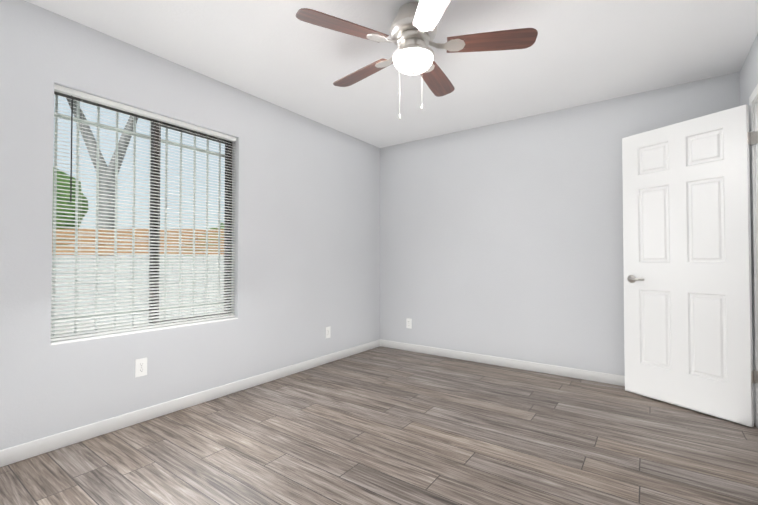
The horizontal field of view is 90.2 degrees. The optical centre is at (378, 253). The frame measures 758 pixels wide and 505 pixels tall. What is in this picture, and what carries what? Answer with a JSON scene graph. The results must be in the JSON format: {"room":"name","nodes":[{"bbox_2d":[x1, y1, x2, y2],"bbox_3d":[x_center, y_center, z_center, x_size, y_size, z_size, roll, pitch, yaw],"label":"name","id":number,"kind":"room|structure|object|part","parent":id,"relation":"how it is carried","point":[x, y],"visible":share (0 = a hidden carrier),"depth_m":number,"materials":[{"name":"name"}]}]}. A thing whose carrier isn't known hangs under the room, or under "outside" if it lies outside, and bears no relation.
{"room":"empty bedroom","nodes":[
{"label":"empty bedroom","id":0,"kind":"room"},
{"bbox_2d":[52,167,87,244],"bbox_3d":[-9.184,-1.236,10.177,2.088,2.501,1.958,-1,-1,36],"label":"tree","id":1,"kind":"object","parent":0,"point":[67,199],"depth_m":10.05,"materials":[{"name":"green plant"}]},
{"bbox_2d":[0,0,379,449],"bbox_3d":[-1.343,-0.119,2.936,0.200,2.440,4.670,-1,-1,36],"label":"wall","id":2,"kind":"structure","parent":0,"point":[306,230],"depth_m":2.69,"materials":[{"name":"grey paint"}]},
{"bbox_2d":[135,357,146,377],"bbox_3d":[-1.547,0.738,2.458,0.008,0.114,0.070,-1,-1,36],"label":"electrical outlet","id":3,"kind":"object","parent":2,"relation":"attached to","point":[141,367],"visible":1,"depth_m":2.45,"materials":[{"name":"white plastic"}]},
{"bbox_2d":[51,91,231,338],"bbox_3d":[-1.591,-0.218,2.660,0.112,1.470,1.170,-1,-1,36],"label":"window","id":4,"kind":"structure","parent":2,"relation":"in","point":[157,143],"depth_m":2.63,"materials":[{"name":"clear glass"}]},
{"bbox_2d":[51,84,235,340],"bbox_3d":[-1.509,-0.227,2.601,0.056,1.453,1.158,-1,-1,36],"label":"window blinds","id":5,"kind":"object","parent":4,"relation":"attached to","point":[91,98],"visible":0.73,"depth_m":2.47,"materials":[{"name":"white plastic"}]},
{"bbox_2d":[51,317,237,344],"bbox_3d":[-1.513,0.511,2.592,0.088,0.010,1.170,-1,-1,36],"label":"window sill","id":6,"kind":"structure","parent":2,"relation":"attached to","point":[129,332],"depth_m":2.45,"materials":[{"name":"white wood"}]},
{"bbox_2d":[0,339,379,466],"bbox_3d":[-1.255,1.058,2.852,0.017,0.085,4.370,-1,-1,36],"label":"baseboard","id":7,"kind":"structure","parent":2,"relation":"attached to","point":[20,452],"depth_m":2.50,"materials":[{"name":"white wood"}]},
{"bbox_2d":[325,326,330,338],"bbox_3d":[-0.524,0.808,3.883,0.008,0.114,0.070,-1,-1,36],"label":"electrical outlet","id":8,"kind":"object","parent":2,"relation":"attached to","point":[327,332],"visible":1,"depth_m":3.87,"materials":[{"name":"white plastic"}]},
{"bbox_2d":[0,346,757,504],"bbox_3d":[0.534,1.128,1.567,4.820,0.100,4.670,-1,-1,36],"label":"floor","id":9,"kind":"structure","parent":0,"point":[380,425],"depth_m":2.11,"materials":[{"name":"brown wood"}]},
{"bbox_2d":[25,0,757,147],"bbox_3d":[0.534,-1.421,1.611,4.820,0.120,4.670,-1,-1,36],"label":"ceiling","id":10,"kind":"structure","parent":0,"point":[575,54],"depth_m":2.52,"materials":[{"name":"paint"}]},
{"bbox_2d":[296,0,537,118],"bbox_3d":[0.183,-1.070,2.140,1.248,0.565,1.249,-1,-1,36],"label":"ceiling fan","id":11,"kind":"object","parent":10,"relation":"hanging from","point":[413,30],"visible":1,"depth_m":2.03,"materials":[{"name":"brown wood"}]},
{"bbox_3d":[-0.182,-1.151,1.911,0.470,0.006,0.144,1,10,-28],"label":"blade","id":12,"kind":"part","parent":11,"relation":"part of","materials":[{"name":"brown wood"}]},
{"bbox_3d":[-0.110,-1.143,2.399,0.470,0.006,0.144,-1,10,44],"label":"blade","id":13,"kind":"part","parent":11,"relation":"part of","materials":[{"name":"brown wood"}]},
{"bbox_3d":[0.190,-1.052,2.103,0.224,0.078,0.224,-1,-1,36],"label":"globe","id":14,"kind":"part","parent":11,"relation":"part of","materials":[{"name":"white glass"}]},
{"bbox_3d":[0.260,-1.155,1.691,0.144,0.006,0.470,11,-3,-9],"label":"blade","id":15,"kind":"part","parent":11,"relation":"part of","materials":[{"name":"white wood"}]},
{"label":"blade","id":16,"kind":"part","parent":11,"relation":"part of","materials":[{"name":"brown wood"}]},
{"bbox_3d":[0.606,-1.149,2.043,0.470,0.006,0.144,0,-12,8],"label":"blade","id":17,"kind":"part","parent":11,"relation":"part of","materials":[{"name":"brown wood"}]},
{"bbox_2d":[380,72,739,375],"bbox_3d":[1.933,-0.111,3.366,4.620,2.440,0.150,-1,-1,36],"label":"wall","id":18,"kind":"structure","parent":0,"point":[503,239],"depth_m":3.66,"materials":[{"name":"grey paint"}]},
{"bbox_2d":[406,318,411,328],"bbox_3d":[0.348,0.808,4.390,0.070,0.114,0.008,-1,-1,36],"label":"electrical outlet","id":19,"kind":"object","parent":18,"relation":"attached to","point":[408,323],"visible":1,"depth_m":4.39,"materials":[{"name":"white plastic"}]},
{"bbox_2d":[380,339,624,385],"bbox_3d":[1.339,1.072,3.669,3.220,0.085,0.017,-1,-1,36],"label":"baseboard","id":20,"kind":"structure","parent":18,"relation":"attached to","point":[608,378],"depth_m":3.68,"materials":[{"name":"white wood"}]},
{"bbox_2d":[740,34,757,393],"bbox_3d":[1.427,-0.152,0.948,0.120,2.440,4.370,-1,-1,36],"label":"wall","id":21,"kind":"structure","parent":0,"point":[748,76],"depth_m":2.51,"materials":[{"name":"grey paint"}]},
{"bbox_2d":[622,104,755,426],"bbox_3d":[2.164,0.073,2.710,0.122,2.030,0.771,1,-1,-28],"label":"door","id":22,"kind":"structure","parent":21,"relation":"in","point":[688,339],"depth_m":2.64,"materials":[{"name":"white wood"}]},
{"bbox_3d":[2.022,0.197,2.973,0.122,0.062,0.168,1,-1,-28],"label":"handle","id":23,"kind":"part","parent":22,"relation":"part of","materials":[{"name":"silver metal"}]},
{"bbox_3d":[2.350,0.019,2.380,0.044,1.594,0.012,1,-1,-28],"label":"door hinge","id":24,"kind":"part","parent":22,"relation":"part of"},
{"bbox_2d":[749,84,757,427],"bbox_3d":[2.202,0.032,2.029,0.158,2.109,0.893,-1,-1,36],"label":"door frame","id":25,"kind":"structure","parent":21,"relation":"attached to","point":[753,108],"depth_m":2.39,"materials":[{"name":"white wood"}]},
{"label":"outside","id":26,"kind":"structure","parent":0,"visible":0},
{"bbox_2d":[51,322,147,334],"bbox_3d":[-15.950,1.589,16.857,39.799,0.200,70.000,-1,-1,36],"label":"ground","id":27,"kind":"structure","parent":26,"point":[90,326],"depth_m":6.86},
{"bbox_2d":[66,98,137,255],"bbox_3d":[-6.952,-1.860,9.732,3.491,6.477,2.049,-1,-1,36],"label":"tree","id":28,"kind":"object","parent":27,"relation":"on","point":[130,120],"depth_m":9.61,"materials":[{"name":"grey plant"}]},
{"bbox_2d":[51,228,223,322],"bbox_3d":[-0.018,0.413,7.455,18.080,1.830,0.170,0,-1,-1],"label":"wall","id":29,"kind":"structure","parent":27,"relation":"on","point":[80,233],"depth_m":7.33,"materials":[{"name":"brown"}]},
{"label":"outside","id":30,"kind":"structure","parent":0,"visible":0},
{"bbox_2d":[183,223,223,255],"bbox_3d":[-4.537,0.063,10.936,1.898,1.933,2.074,-1,-1,36],"label":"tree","id":31,"kind":"object","parent":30,"point":[205,239],"depth_m":10.36,"materials":[{"name":"green plant"}]}
]}

